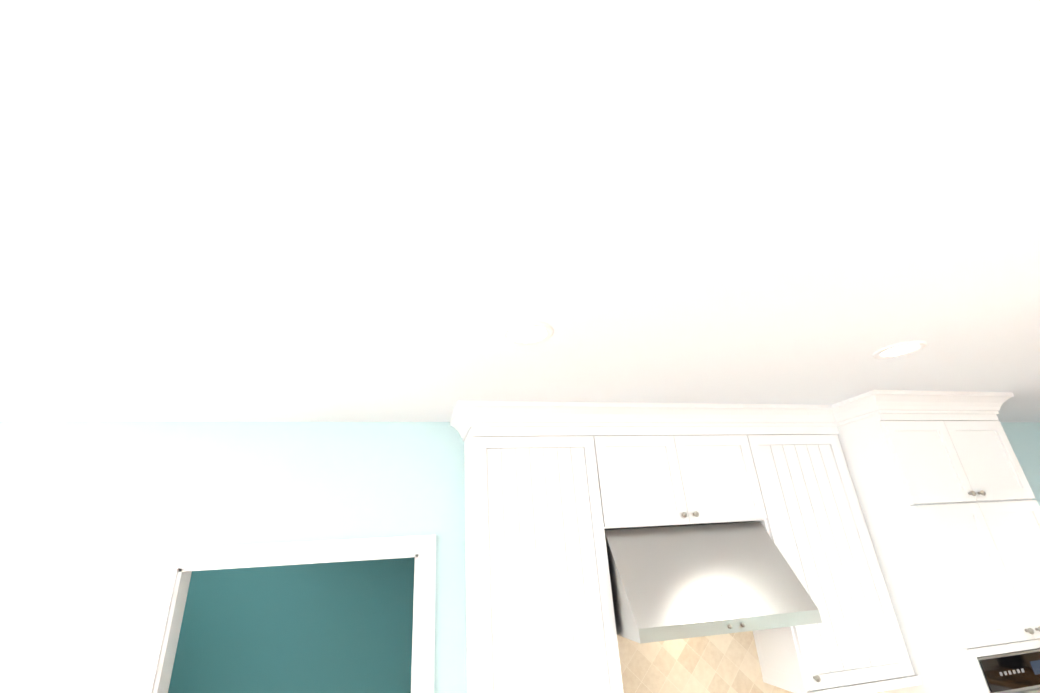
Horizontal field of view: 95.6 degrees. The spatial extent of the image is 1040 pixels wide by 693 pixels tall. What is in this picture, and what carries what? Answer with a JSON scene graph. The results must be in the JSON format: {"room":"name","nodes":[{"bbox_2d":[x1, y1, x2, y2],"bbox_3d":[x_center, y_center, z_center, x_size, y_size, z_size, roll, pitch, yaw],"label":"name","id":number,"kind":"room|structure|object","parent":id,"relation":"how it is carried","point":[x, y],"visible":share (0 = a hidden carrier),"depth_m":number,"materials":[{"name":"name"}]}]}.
{"room":"kitchen","nodes":[
{"label":"kitchen","id":0,"kind":"room"},
{"bbox_2d":[168,557,414,692],"bbox_3d":[-1.319,2.233,3.199,8.000,2.860,0.120,2,-24,-13],"label":"wall","id":1,"kind":"structure","parent":0,"point":[339,627],"depth_m":3.20,"materials":[{"name":"teal paint"}]},
{"bbox_2d":[0,422,1039,692],"bbox_3d":[-0.023,1.796,2.368,10.120,2.860,0.120,2,-24,-13],"label":"wall","id":2,"kind":"structure","parent":0,"point":[96,518],"depth_m":2.35,"materials":[{"name":"teal paint"}]},
{"bbox_2d":[128,535,435,692],"bbox_3d":[-1.032,2.042,2.009,1.290,2.240,0.160,2,-24,-13],"label":"trim","id":3,"kind":"structure","parent":2,"relation":"attached to","point":[157,644],"depth_m":2.29,"materials":[{"name":"white paint"}]},
{"bbox_2d":[0,0,1039,421],"bbox_3d":[0.117,-0.069,1.802,10.000,0.100,5.068,2,-24,-13],"label":"ceiling","id":4,"kind":"structure","parent":0,"point":[310,210],"depth_m":1.07,"materials":[{"name":"white paint"}]},
{"bbox_2d":[500,321,553,344],"bbox_3d":[0.025,-0.045,1.706,0.195,0.007,0.195,2,-24,-13],"label":"recessed light","id":5,"kind":"object","parent":4,"relation":"in","point":[526,332],"visible":1,"depth_m":1.70,"materials":[{"name":"white paint"}]},
{"bbox_2d":[873,341,926,358],"bbox_3d":[1.680,0.017,2.088,0.195,0.007,0.195,2,-24,-13],"label":"recessed light","id":6,"kind":"object","parent":4,"relation":"in","point":[899,349],"visible":1,"depth_m":2.08,"materials":[{"name":"white paint"}]},
{"bbox_3d":[3.933,1.962,-0.385,16.600,0.060,11.600,2,-24,-13],"label":"floor","id":7,"kind":"structure","parent":0,"visible":0},
{"bbox_2d":[450,390,1039,692],"bbox_3d":[1.394,1.678,2.294,3.386,2.860,0.728,2,-24,-13],"label":"kitchen cabinets","id":8,"kind":"object","parent":7,"relation":"on","point":[880,541],"visible":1,"depth_m":2.50,"materials":[{"name":"white paint"}]},
{"bbox_2d":[584,521,822,643],"bbox_3d":[0.907,1.198,2.475,0.945,0.478,0.569,2,-24,-13],"label":"range hood","id":9,"kind":"object","parent":8,"relation":"attached to","point":[688,579],"depth_m":2.30,"materials":[{"name":"silver metal"}]}
]}

